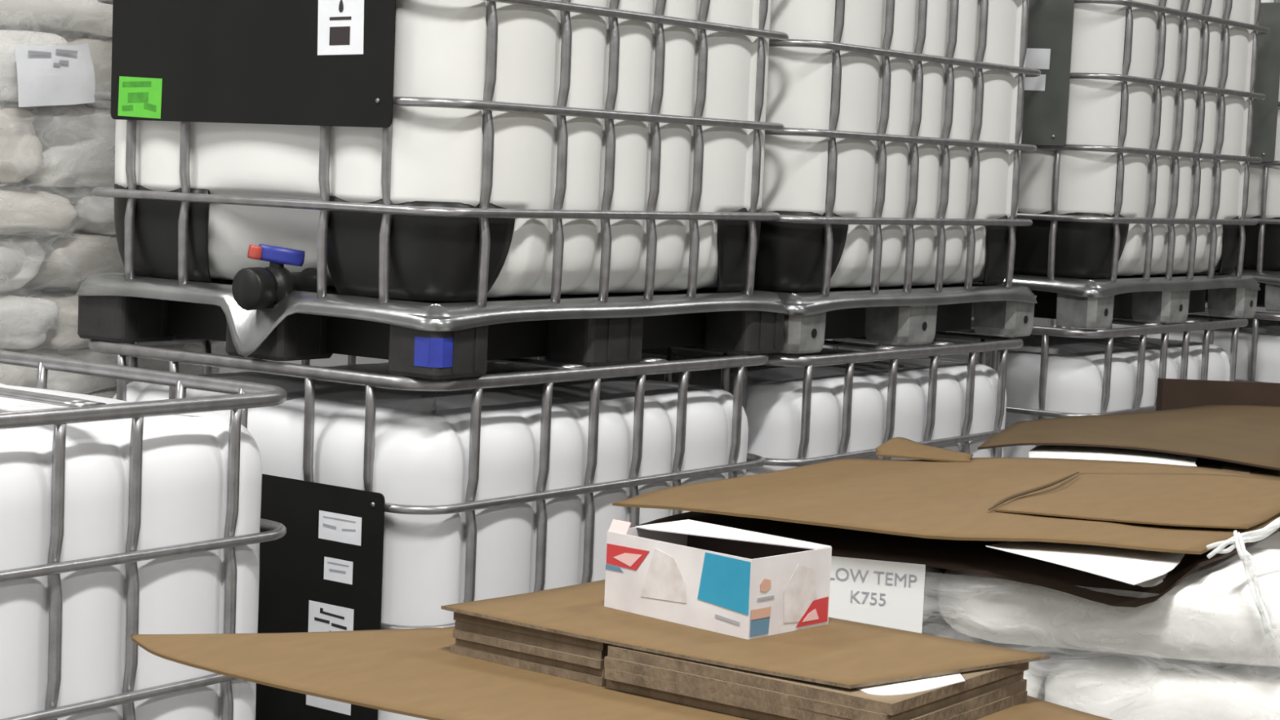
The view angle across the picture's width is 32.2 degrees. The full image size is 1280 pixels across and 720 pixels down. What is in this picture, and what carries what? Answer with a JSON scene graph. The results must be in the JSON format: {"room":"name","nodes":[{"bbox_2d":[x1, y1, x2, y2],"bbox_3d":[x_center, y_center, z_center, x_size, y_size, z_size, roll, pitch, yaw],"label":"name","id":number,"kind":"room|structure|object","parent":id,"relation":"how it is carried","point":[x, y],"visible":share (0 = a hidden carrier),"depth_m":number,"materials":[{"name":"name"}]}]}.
{"room":"warehouse","nodes":[
{"label":"warehouse","id":0,"kind":"room"},
{"bbox_2d":[0,105,501,373],"bbox_3d":[-3.706,-2.514,9.479,0.200,6.200,21.000,6,6,36],"label":"wall","id":1,"kind":"structure","parent":0,"point":[335,359],"depth_m":12.36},
{"bbox_2d":[971,302,1279,326],"bbox_3d":[8.710,-2.342,13.471,15.000,6.200,0.200,6,6,36],"label":"wall","id":2,"kind":"structure","parent":0,"point":[1037,321],"depth_m":17.55,"materials":[{"name":"grey"}]},
{"bbox_3d":[2.253,1.312,5.252,15.000,0.200,21.000,6,6,36],"label":"floor","id":3,"kind":"structure","parent":0,"visible":0},
{"bbox_2d":[0,350,286,719],"bbox_3d":[-1.353,0.613,3.639,1.023,1.172,1.252,6,6,36],"label":"container","id":4,"kind":"object","parent":3,"relation":"on","point":[119,519],"visible":0.95,"depth_m":3.53,"materials":[{"name":"plastic"}]},
{"bbox_2d":[88,335,768,719],"bbox_3d":[-0.465,0.546,4.844,1.023,1.172,1.252,6,6,36],"label":"container","id":5,"kind":"object","parent":3,"relation":"on","point":[398,500],"visible":0.43,"depth_m":4.28,"materials":[{"name":"plastic"}]},
{"bbox_2d":[314,608,346,631],"bbox_3d":[-0.585,0.534,4.184,0.085,0.127,0.001,6,6,36],"label":"print","id":6,"kind":"object","parent":5,"relation":"attached to","point":[326,620],"depth_m":4.18,"materials":[{"name":"grey paper"}]},
{"bbox_2d":[327,561,348,573],"bbox_3d":[-0.567,0.391,4.163,0.055,0.018,0.001,6,6,36],"label":"print","id":7,"kind":"object","parent":5,"relation":"attached to","point":[333,567],"depth_m":4.16,"materials":[{"name":"grey paper"}]},
{"bbox_2d":[322,515,355,531],"bbox_3d":[-0.564,0.308,4.156,0.085,0.022,0.001,6,6,36],"label":"print","id":8,"kind":"object","parent":5,"relation":"attached to","point":[330,523],"depth_m":4.16,"materials":[{"name":"grey paper"}]},
{"bbox_2d":[75,0,788,379],"bbox_3d":[-0.410,-0.605,4.735,1.023,1.153,1.259,6,6,36],"label":"container","id":9,"kind":"object","parent":5,"relation":"on","point":[433,189],"visible":1,"depth_m":4.33,"materials":[{"name":"plastic"}]},
{"bbox_2d":[121,80,155,111],"bbox_3d":[-1.001,-0.527,4.431,0.101,0.061,0.001,6,6,36],"label":"print","id":10,"kind":"object","parent":9,"relation":"attached to","point":[135,97],"depth_m":4.43},
{"bbox_2d":[328,0,351,45],"bbox_3d":[-0.556,-0.664,4.100,0.083,0.164,0.001,6,6,36],"label":"print","id":11,"kind":"object","parent":9,"relation":"attached to","point":[338,35],"depth_m":4.10},
{"bbox_2d":[75,272,787,356],"bbox_3d":[-0.429,-0.102,4.781,1.022,0.129,1.252,6,6,36],"label":"tray","id":12,"kind":"object","parent":9,"relation":"attached to","point":[295,317],"depth_m":4.43,"materials":[{"name":"silver metal"}]},
{"bbox_2d":[501,330,1023,475],"bbox_3d":[0.277,0.498,5.829,1.022,1.160,1.252,6,6,36],"label":"container","id":13,"kind":"object","parent":3,"relation":"on","point":[825,405],"visible":0.12,"depth_m":5.39,"materials":[{"name":"plastic"}]},
{"bbox_2d":[753,0,1040,353],"bbox_3d":[0.325,-0.654,5.730,1.022,1.153,1.252,6,6,36],"label":"container","id":14,"kind":"object","parent":13,"relation":"on","point":[891,175],"visible":0.56,"depth_m":5.36,"materials":[{"name":"plastic"}]},
{"bbox_2d":[753,281,1037,315],"bbox_3d":[0.304,-0.151,5.774,1.022,0.129,1.252,6,6,36],"label":"tray","id":15,"kind":"object","parent":14,"relation":"on","point":[834,298],"depth_m":5.45,"materials":[{"name":"silver metal"}]},
{"bbox_2d":[822,313,1248,457],"bbox_3d":[1.191,0.429,6.981,1.022,1.175,1.252,6,6,37],"label":"container","id":16,"kind":"object","parent":3,"relation":"on","point":[1058,371],"visible":0.09,"depth_m":6.42,"materials":[{"name":"plastic"}]},
{"bbox_2d":[971,0,1270,328],"bbox_3d":[1.242,-0.726,6.881,1.022,1.153,1.252,6,6,37],"label":"container","id":17,"kind":"object","parent":16,"relation":"on","point":[1138,115],"visible":0.55,"depth_m":6.35,"materials":[{"name":"plastic"}]},
{"bbox_2d":[1002,272,1260,297],"bbox_3d":[1.222,-0.224,6.924,1.022,0.129,1.252,6,6,37],"label":"tray","id":18,"kind":"object","parent":17,"relation":"on","point":[1043,285],"depth_m":6.47,"materials":[{"name":"silver metal"}]},
{"bbox_2d":[1048,301,1279,382],"bbox_3d":[2.151,0.357,8.296,1.022,1.172,1.252,6,6,37],"label":"container","id":19,"kind":"object","parent":3,"relation":"on","point":[1258,353],"visible":0.07,"depth_m":7.63,"materials":[{"name":"plastic"}]},
{"bbox_2d":[1205,0,1279,311],"bbox_3d":[2.199,-0.799,8.196,1.022,1.153,1.252,6,6,37],"label":"container","id":20,"kind":"object","parent":19,"relation":"on","point":[1261,260],"visible":0.04,"depth_m":7.53,"materials":[{"name":"plastic"}]},
{"bbox_2d":[1231,268,1279,284],"bbox_3d":[2.178,-0.296,8.239,1.022,0.129,1.252,6,6,37],"label":"tray","id":21,"kind":"object","parent":20,"relation":"on","point":[1263,276],"depth_m":7.55,"materials":[{"name":"grey metal"}]},
{"bbox_2d":[1155,377,1279,410],"bbox_3d":[1.472,0.632,4.825,0.750,1.163,0.050,2,5,0],"label":"cardboard sheet","id":22,"kind":"object","parent":3,"relation":"on","point":[1171,393],"visible":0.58,"depth_m":4.75,"materials":[{"name":"brown cardboard"}]},
{"bbox_3d":[-1.537,1.002,5.062,0.460,0.138,1.300,6,6,36],"label":"wooden pallet","id":23,"kind":"object","parent":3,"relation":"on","visible":0},
{"bbox_3d":[-1.744,0.883,4.761,0.448,0.130,0.590,6,6,36],"label":"sack","id":24,"kind":"object","parent":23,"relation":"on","visible":0},
{"bbox_3d":[-1.675,0.746,4.863,0.443,0.128,0.583,6,6,36],"label":"sack","id":25,"kind":"object","parent":24,"relation":"on","visible":0},
{"bbox_3d":[-1.725,0.624,4.734,0.453,0.128,0.589,6,6,36],"label":"sack","id":26,"kind":"object","parent":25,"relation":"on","visible":0},
{"bbox_3d":[-1.667,0.487,4.843,0.446,0.128,0.576,6,6,36],"label":"sack","id":27,"kind":"object","parent":26,"relation":"on","visible":0},
{"bbox_3d":[-1.712,0.367,4.700,0.446,0.128,0.589,6,6,36],"label":"sack","id":28,"kind":"object","parent":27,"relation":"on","visible":0},
{"bbox_3d":[-1.649,0.239,4.814,0.462,0.108,0.576,6,6,36],"label":"sack","id":29,"kind":"object","parent":28,"relation":"on","visible":0},
{"bbox_3d":[-1.706,0.140,4.683,0.432,0.103,0.579,6,6,36],"label":"sack","id":30,"kind":"object","parent":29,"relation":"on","visible":0},
{"bbox_2d":[0,363,37,387],"bbox_3d":[-1.640,0.028,4.802,0.472,0.101,0.583,6,6,36],"label":"sack","id":31,"kind":"object","parent":30,"relation":"on","point":[10,375],"visible":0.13,"depth_m":4.82,"materials":[{"name":"white fabric"}]},
{"bbox_2d":[0,293,59,349],"bbox_3d":[-1.616,-0.082,4.794,0.433,0.118,0.588,6,6,36],"label":"sack","id":32,"kind":"object","parent":31,"relation":"on","point":[25,322],"visible":1,"depth_m":4.84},
{"bbox_2d":[0,234,44,292],"bbox_3d":[-1.613,-0.211,4.801,0.461,0.134,0.575,6,6,36],"label":"sack","id":33,"kind":"object","parent":32,"relation":"on","point":[21,256],"visible":0.97,"depth_m":4.87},
{"bbox_2d":[0,186,78,235],"bbox_3d":[-1.546,-0.333,4.843,0.426,0.103,0.584,6,6,36],"label":"sack","id":34,"kind":"object","parent":33,"relation":"on","point":[23,211],"visible":1,"depth_m":4.83,"materials":[{"name":"white fabric"}]},
{"bbox_2d":[0,104,44,184],"bbox_3d":[-1.625,-0.473,4.751,0.463,0.179,0.585,6,6,36],"label":"sack","id":35,"kind":"object","parent":34,"relation":"on","point":[21,155],"visible":1,"depth_m":4.80,"materials":[{"name":"white fabric"}]},
{"bbox_2d":[0,29,69,102],"bbox_3d":[-1.583,-0.642,4.759,0.446,0.153,0.574,6,6,36],"label":"sack","id":36,"kind":"object","parent":35,"relation":"on","point":[9,39],"visible":0.42,"depth_m":4.75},
{"bbox_2d":[14,43,94,106],"bbox_3d":[-1.259,-0.616,4.788,0.016,0.148,0.215,6,6,36],"label":"paper notice","id":37,"kind":"object","parent":36,"relation":"attached to","point":[47,75],"visible":1,"depth_m":4.78,"materials":[{"name":"grey paper"}]},
{"bbox_2d":[28,48,77,66],"bbox_3d":[-1.262,-0.651,4.766,0.001,0.036,0.130,6,6,36],"label":"print","id":38,"kind":"object","parent":37,"relation":"attached to","point":[37,57],"depth_m":4.77,"materials":[{"name":"grey paper"}]},
{"bbox_2d":[0,0,112,36],"bbox_3d":[-1.450,-0.801,4.925,0.440,0.141,0.582,6,6,36],"label":"sack","id":39,"kind":"object","parent":36,"relation":"on","point":[59,17],"visible":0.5,"depth_m":4.86,"materials":[{"name":"white fabric"}]},
{"bbox_3d":[-1.395,0.599,5.187,0.449,0.128,0.583,6,6,36],"label":"sack","id":40,"kind":"object","parent":25,"relation":"on","visible":0},
{"bbox_3d":[-1.327,0.463,5.285,0.446,0.128,0.589,6,6,36],"label":"sack","id":41,"kind":"object","parent":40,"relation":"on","visible":0},
{"bbox_3d":[-1.376,0.341,5.155,0.441,0.128,0.570,6,6,36],"label":"sack","id":42,"kind":"object","parent":41,"relation":"on","visible":0},
{"bbox_3d":[-1.319,0.214,5.265,0.431,0.108,0.576,6,6,36],"label":"sack","id":43,"kind":"object","parent":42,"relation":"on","visible":0},
{"bbox_2d":[84,387,116,398],"bbox_3d":[-1.374,0.114,5.149,0.460,0.103,0.570,6,6,36],"label":"sack","id":44,"kind":"object","parent":43,"relation":"on","point":[108,393],"visible":0.02,"depth_m":5.07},
{"bbox_2d":[0,342,230,394],"bbox_3d":[-1.320,0.002,5.257,0.433,0.101,0.585,6,6,36],"label":"sack","id":45,"kind":"object","parent":44,"relation":"on","point":[63,381],"visible":0.2,"depth_m":5.04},
{"bbox_2d":[0,288,90,349],"bbox_3d":[-1.277,-0.107,5.245,0.441,0.118,0.590,6,6,36],"label":"sack","id":46,"kind":"object","parent":45,"relation":"on","point":[63,334],"visible":0.22,"depth_m":4.94,"materials":[{"name":"white fabric"}]},
{"bbox_2d":[20,230,124,292],"bbox_3d":[-1.275,-0.237,5.258,0.443,0.134,0.572,6,6,36],"label":"sack","id":47,"kind":"object","parent":46,"relation":"on","point":[68,260],"visible":0.26,"depth_m":4.98,"materials":[{"name":"white fabric"}]},
{"bbox_2d":[3,184,115,235],"bbox_3d":[-1.208,-0.358,5.296,0.444,0.103,0.581,6,6,36],"label":"sack","id":48,"kind":"object","parent":47,"relation":"on","point":[95,215],"visible":0.27,"depth_m":5.03,"materials":[{"name":"white fabric"}]},
{"bbox_2d":[11,105,115,187],"bbox_3d":[-1.289,-0.497,5.196,0.446,0.179,0.576,6,6,36],"label":"sack","id":49,"kind":"object","parent":48,"relation":"on","point":[78,144],"visible":0.47,"depth_m":4.95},
{"bbox_2d":[0,37,111,109],"bbox_3d":[-1.258,-0.668,5.227,0.449,0.153,0.576,6,6,36],"label":"sack","id":50,"kind":"object","parent":49,"relation":"on","point":[100,50],"visible":0.17,"depth_m":4.96,"materials":[{"name":"white fabric"}]},
{"bbox_2d":[58,32,111,39],"bbox_3d":[-1.132,-0.828,5.392,0.444,0.141,0.582,6,6,36],"label":"sack","id":51,"kind":"object","parent":50,"relation":"on","point":[69,35],"visible":0.02,"depth_m":5.22,"materials":[{"name":"grey fabric"}]},
{"bbox_3d":[0.592,1.228,3.457,1.140,0.138,0.800,4,5,17],"label":"wooden pallet","id":52,"kind":"object","parent":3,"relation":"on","visible":0},
{"bbox_3d":[0.240,1.089,3.336,0.482,0.130,0.416,4,5,17],"label":"sack","id":53,"kind":"object","parent":52,"relation":"on","visible":0},
{"bbox_3d":[0.305,0.961,3.308,0.601,0.130,0.416,4,5,17],"label":"sack","id":54,"kind":"object","parent":53,"relation":"on","visible":0},
{"bbox_3d":[0.248,0.825,3.316,0.488,0.130,0.420,4,5,17],"label":"sack","id":55,"kind":"object","parent":54,"relation":"on","visible":0},
{"bbox_3d":[0.313,0.698,3.288,0.606,0.130,0.411,4,5,17],"label":"sack","id":56,"kind":"object","parent":55,"relation":"on","visible":0},
{"bbox_3d":[0.261,0.563,3.293,0.480,0.130,0.410,4,5,17],"label":"sack","id":57,"kind":"object","parent":56,"relation":"on","visible":0},
{"bbox_2d":[921,607,1056,699],"bbox_3d":[0.312,0.434,3.266,0.587,0.130,0.407,4,5,17],"label":"sack","id":58,"kind":"object","parent":57,"relation":"on","point":[1037,672],"visible":0.05,"depth_m":3.12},
{"bbox_2d":[828,555,946,633],"bbox_3d":[0.243,0.301,3.270,0.432,0.126,0.422,4,5,17],"label":"paper sign","id":59,"kind":"object","parent":58,"relation":"on","point":[902,596],"visible":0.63,"depth_m":3.03,"materials":[{"name":"white paper"}]},
{"bbox_3d":[0.357,1.061,3.716,0.484,0.130,0.395,4,5,17],"label":"sack","id":60,"kind":"object","parent":52,"relation":"on","visible":0},
{"bbox_3d":[0.419,0.933,3.688,0.599,0.130,0.391,4,5,17],"label":"sack","id":61,"kind":"object","parent":60,"relation":"on","visible":0},
{"bbox_3d":[0.369,0.798,3.691,0.483,0.130,0.395,4,5,17],"label":"sack","id":62,"kind":"object","parent":61,"relation":"on","visible":0},
{"bbox_3d":[0.430,0.670,3.665,0.600,0.130,0.393,4,5,17],"label":"sack","id":63,"kind":"object","parent":62,"relation":"on","visible":0},
{"bbox_3d":[0.377,0.535,3.672,0.481,0.130,0.392,4,5,17],"label":"sack","id":64,"kind":"object","parent":63,"relation":"on","visible":0},
{"bbox_2d":[1056,648,1063,661],"bbox_3d":[0.432,0.407,3.642,0.581,0.130,0.393,4,5,17],"label":"sack","id":65,"kind":"object","parent":64,"relation":"on","point":[1059,651],"visible":0.02,"depth_m":3.42,"materials":[{"name":"white fabric"}]},
{"bbox_3d":[0.766,1.124,3.175,0.623,0.130,0.419,4,5,17],"label":"sack","id":66,"kind":"object","parent":52,"relation":"on","visible":0},
{"bbox_3d":[0.829,0.996,3.150,0.503,0.130,0.415,4,5,17],"label":"sack","id":67,"kind":"object","parent":66,"relation":"on","visible":0},
{"bbox_3d":[0.778,0.861,3.160,0.620,0.130,0.419,4,5,17],"label":"sack","id":68,"kind":"object","parent":67,"relation":"on","visible":0},
{"bbox_3d":[0.839,0.734,3.127,0.507,0.130,0.408,4,5,17],"label":"sack","id":69,"kind":"object","parent":68,"relation":"on","visible":0},
{"bbox_3d":[0.789,0.598,3.134,0.618,0.130,0.409,4,5,17],"label":"sack","id":70,"kind":"object","parent":69,"relation":"on","visible":0},
{"bbox_2d":[1044,648,1279,719],"bbox_3d":[0.840,0.470,3.105,0.521,0.130,0.408,4,5,17],"label":"sack","id":71,"kind":"object","parent":70,"relation":"on","point":[1110,686],"visible":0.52,"depth_m":2.96,"materials":[{"name":"white fabric"}]},
{"bbox_2d":[937,547,1279,666],"bbox_3d":[0.774,0.336,3.114,0.672,0.126,0.404,4,5,17],"label":"sack","id":72,"kind":"object","parent":71,"relation":"on","point":[1212,615],"visible":0.52,"depth_m":2.96,"materials":[{"name":"white fabric"}]},
{"bbox_2d":[636,511,1279,607],"bbox_3d":[0.477,0.261,3.237,0.852,0.061,0.515,4,5,19],"label":"cardboard sheet","id":73,"kind":"object","parent":72,"relation":"on","point":[974,557],"visible":0.38,"depth_m":3.03,"materials":[{"name":"brown cardboard"}]},
{"bbox_2d":[612,457,1279,554],"bbox_3d":[0.571,0.204,3.354,0.801,0.017,1.125,6,6,36],"label":"cardboard sheet","id":74,"kind":"object","parent":73,"relation":"on","point":[913,498],"visible":0.76,"depth_m":3.19,"materials":[{"name":"brown cardboard"}]},
{"bbox_2d":[875,436,973,462],"bbox_3d":[0.491,0.151,3.767,0.161,0.022,0.129,4,5,18],"label":"scrap","id":75,"kind":"object","parent":74,"relation":"on","point":[899,447],"visible":1,"depth_m":3.74,"materials":[{"name":"brown cardboard"}]},
{"bbox_2d":[987,471,1079,510],"bbox_3d":[0.598,0.195,3.327,0.017,0.013,0.433,5,6,29],"label":"cardboard sliver","id":76,"kind":"object","parent":74,"relation":"on","point":[1033,490],"visible":1,"depth_m":3.29,"materials":[{"name":"brown cardboard"}]},
{"bbox_2d":[994,472,1279,528],"bbox_3d":[0.798,0.206,3.355,0.368,0.008,0.654,5,6,31],"label":"cardboard piece","id":77,"kind":"object","parent":74,"relation":"on","point":[1179,500],"visible":1,"depth_m":3.29,"materials":[{"name":"brown cardboard"}]},
{"bbox_2d":[986,541,1185,585],"bbox_3d":[0.609,0.264,3.008,0.249,0.030,0.242,4,5,19],"label":"paper sheet","id":78,"kind":"object","parent":73,"relation":"on","point":[1129,566],"visible":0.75,"depth_m":2.93,"materials":[{"name":"white paper"}]},
{"bbox_3d":[0.883,1.097,3.550,0.623,0.130,0.387,4,5,17],"label":"sack","id":79,"kind":"object","parent":52,"relation":"on","visible":0},
{"bbox_3d":[0.945,0.969,3.526,0.505,0.130,0.393,4,5,17],"label":"sack","id":80,"kind":"object","parent":79,"relation":"on","visible":0},
{"bbox_3d":[0.895,0.834,3.532,0.624,0.130,0.395,4,5,17],"label":"sack","id":81,"kind":"object","parent":80,"relation":"on","visible":0},
{"bbox_3d":[0.957,0.706,3.508,0.504,0.130,0.398,4,5,17],"label":"sack","id":82,"kind":"object","parent":81,"relation":"on","visible":0},
{"bbox_3d":[0.907,0.571,3.509,0.622,0.130,0.398,4,5,17],"label":"sack","id":83,"kind":"object","parent":82,"relation":"on","visible":0},
{"bbox_3d":[0.960,0.443,3.483,0.523,0.130,0.398,4,5,17],"label":"sack","id":84,"kind":"object","parent":83,"relation":"on","visible":0},
{"bbox_2d":[1245,526,1279,549],"bbox_3d":[0.891,0.308,3.497,0.673,0.126,0.391,4,5,17],"label":"sack","id":85,"kind":"object","parent":84,"relation":"on","point":[1272,541],"visible":0.02,"depth_m":3.31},
{"bbox_3d":[0.612,0.712,3.401,1.305,0.893,1.117,6,6,36],"label":"film","id":86,"kind":"object","parent":52,"relation":"on","visible":0},
{"bbox_2d":[1205,516,1279,639],"bbox_3d":[0.818,0.286,2.902,0.159,0.144,0.076,-1,6,-38],"label":"strand","id":87,"kind":"object","parent":86,"relation":"attached to","point":[1257,593],"visible":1,"depth_m":2.86,"materials":[{"name":"white fabric"}]},
{"bbox_3d":[1.075,1.184,4.200,0.600,0.138,0.830,4,5,17],"label":"wooden pallet","id":88,"kind":"object","parent":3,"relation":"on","visible":0},
{"bbox_3d":[1.085,0.882,4.171,0.580,0.471,0.800,4,5,17],"label":"carton","id":89,"kind":"object","parent":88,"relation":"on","visible":0},
{"bbox_2d":[1192,457,1279,479],"bbox_3d":[1.105,0.413,4.130,0.580,0.471,0.800,4,5,17],"label":"carton","id":90,"kind":"object","parent":89,"relation":"on","point":[1200,462],"visible":0.02,"depth_m":3.94,"materials":[{"name":"cardboard"}]},
{"bbox_2d":[1028,444,1197,466],"bbox_3d":[0.860,0.170,4.017,0.332,0.007,0.203,3,5,3],"label":"paper sheet","id":91,"kind":"object","parent":90,"relation":"on","point":[1080,452],"visible":0.77,"depth_m":3.99,"materials":[{"name":"white paper"}]},
{"bbox_2d":[977,404,1279,470],"bbox_3d":[1.064,0.116,4.530,0.540,0.036,1.318,4,5,17],"label":"cardboard sheet","id":92,"kind":"object","parent":90,"relation":"on","point":[1242,434],"visible":0.97,"depth_m":4.20,"materials":[{"name":"brown cardboard"}]},
{"bbox_3d":[0.154,1.280,2.645,0.700,0.138,0.310,6,6,36],"label":"wooden pallet","id":93,"kind":"object","parent":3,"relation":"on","visible":0},
{"bbox_3d":[0.166,1.004,2.621,0.680,0.416,0.290,6,6,36],"label":"carton","id":94,"kind":"object","parent":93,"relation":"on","visible":0},
{"bbox_3d":[0.183,0.593,2.585,0.680,0.412,0.290,6,6,36],"label":"carton","id":95,"kind":"object","parent":94,"relation":"on","visible":0},
{"bbox_2d":[130,626,1111,719],"bbox_3d":[0.096,0.376,2.577,1.257,0.016,0.734,6,6,36],"label":"cardboard sheet","id":96,"kind":"object","parent":95,"relation":"on","point":[415,673],"visible":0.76,"depth_m":2.55,"materials":[{"name":"brown cardboard"}]},
{"bbox_2d":[449,644,606,686],"bbox_3d":[-0.046,0.354,2.741,0.237,0.010,0.305,6,6,36],"label":"carton","id":97,"kind":"object","parent":96,"relation":"on","point":[517,663],"visible":0.15,"depth_m":2.62,"materials":[{"name":"cardboard"}]},
{"bbox_2d":[455,638,604,676],"bbox_3d":[-0.043,0.344,2.739,0.227,0.010,0.301,6,6,36],"label":"carton","id":98,"kind":"object","parent":97,"relation":"on","point":[468,644],"visible":0.12,"depth_m":2.62,"materials":[{"name":"cardboard"}]},
{"bbox_2d":[452,629,604,668],"bbox_3d":[-0.044,0.334,2.737,0.230,0.010,0.308,6,6,36],"label":"carton","id":99,"kind":"object","parent":98,"relation":"on","point":[457,633],"visible":0.12,"depth_m":2.61,"materials":[{"name":"cardboard"}]},
{"bbox_2d":[454,620,608,659],"bbox_3d":[-0.044,0.324,2.738,0.227,0.010,0.303,6,6,36],"label":"carton","id":100,"kind":"object","parent":99,"relation":"on","point":[515,637],"visible":0.15,"depth_m":2.61,"materials":[{"name":"cardboard"}]},
{"bbox_2d":[453,612,611,650],"bbox_3d":[-0.045,0.313,2.740,0.230,0.010,0.300,6,6,36],"label":"carton","id":101,"kind":"object","parent":100,"relation":"on","point":[461,617],"visible":0.17,"depth_m":2.62,"materials":[{"name":"cardboard"}]},
{"bbox_2d":[605,679,1027,719],"bbox_3d":[0.204,0.379,2.554,0.380,0.012,0.308,6,6,36],"label":"carton","id":102,"kind":"object","parent":96,"relation":"on","point":[1020,697],"visible":0.12,"depth_m":2.48,"materials":[{"name":"cardboard"}]},
{"bbox_2d":[604,667,1026,719],"bbox_3d":[0.203,0.367,2.550,0.378,0.012,0.315,6,6,36],"label":"carton","id":103,"kind":"object","parent":102,"relation":"on","point":[951,710],"visible":0.18,"depth_m":2.45,"materials":[{"name":"cardboard"}]},
{"bbox_2d":[604,656,1023,719],"bbox_3d":[0.202,0.354,2.550,0.373,0.012,0.313,6,6,36],"label":"carton","id":104,"kind":"object","parent":103,"relation":"on","point":[799,702],"visible":0.2,"depth_m":2.43,"materials":[{"name":"cardboard"}]},
{"bbox_2d":[607,644,1028,715],"bbox_3d":[0.206,0.342,2.548,0.377,0.012,0.311,6,6,36],"label":"carton","id":105,"kind":"object","parent":104,"relation":"on","point":[891,705],"visible":0.3,"depth_m":2.41,"materials":[{"name":"cardboard"}]},
{"bbox_2d":[440,579,1050,688],"bbox_3d":[0.116,0.321,2.614,0.652,0.007,0.318,6,6,36],"label":"cardboard sheet","id":106,"kind":"object","parent":105,"relation":"on","point":[842,653],"visible":0.8,"depth_m":2.56,"materials":[{"name":"brown cardboard"}]},
{"bbox_2d":[604,519,831,639],"bbox_3d":[0.094,0.258,2.697,0.236,0.108,0.149,7,7,43],"label":"printed box","id":107,"kind":"object","parent":106,"relation":"on","point":[735,582],"visible":1,"depth_m":2.65,"materials":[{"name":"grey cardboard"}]},
{"bbox_2d":[613,552,641,566],"bbox_3d":[-0.015,0.242,2.698,0.048,0.017,0.001,7,7,43],"label":"print","id":108,"kind":"object","parent":107,"relation":"on","point":[628,559],"depth_m":2.70},
{"bbox_2d":[640,547,686,603],"bbox_3d":[0.029,0.259,2.657,0.075,0.062,0.001,7,7,44],"label":"print","id":109,"kind":"object","parent":107,"relation":"on","point":[664,580],"depth_m":2.66},
{"bbox_2d":[715,613,739,625],"bbox_3d":[0.102,0.303,2.590,0.038,0.007,0.001,7,7,44],"label":"print","id":110,"kind":"object","parent":107,"relation":"on","point":[717,616],"depth_m":2.59},
{"bbox_2d":[757,595,773,600],"bbox_3d":[0.147,0.278,2.585,0.001,0.004,0.030,7,7,43],"label":"print","id":111,"kind":"object","parent":107,"relation":"on","point":[769,597],"depth_m":2.58},
{"bbox_2d":[783,564,817,622],"bbox_3d":[0.191,0.276,2.631,0.001,0.070,0.063,7,7,43],"label":"print","id":112,"kind":"object","parent":107,"relation":"on","point":[800,591],"depth_m":2.63},
{"bbox_2d":[802,608,818,622],"bbox_3d":[0.204,0.305,2.648,0.001,0.013,0.031,7,7,43],"label":"print","id":113,"kind":"object","parent":107,"relation":"on","point":[812,615],"depth_m":2.65},
{"bbox_2d":[856,672,964,695],"bbox_3d":[0.302,0.351,2.414,0.163,0.001,0.082,0,6,-28],"label":"paper sheet","id":114,"kind":"object","parent":105,"relation":"on","point":[914,686],"visible":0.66,"depth_m":2.39,"materials":[{"name":"white paper"}]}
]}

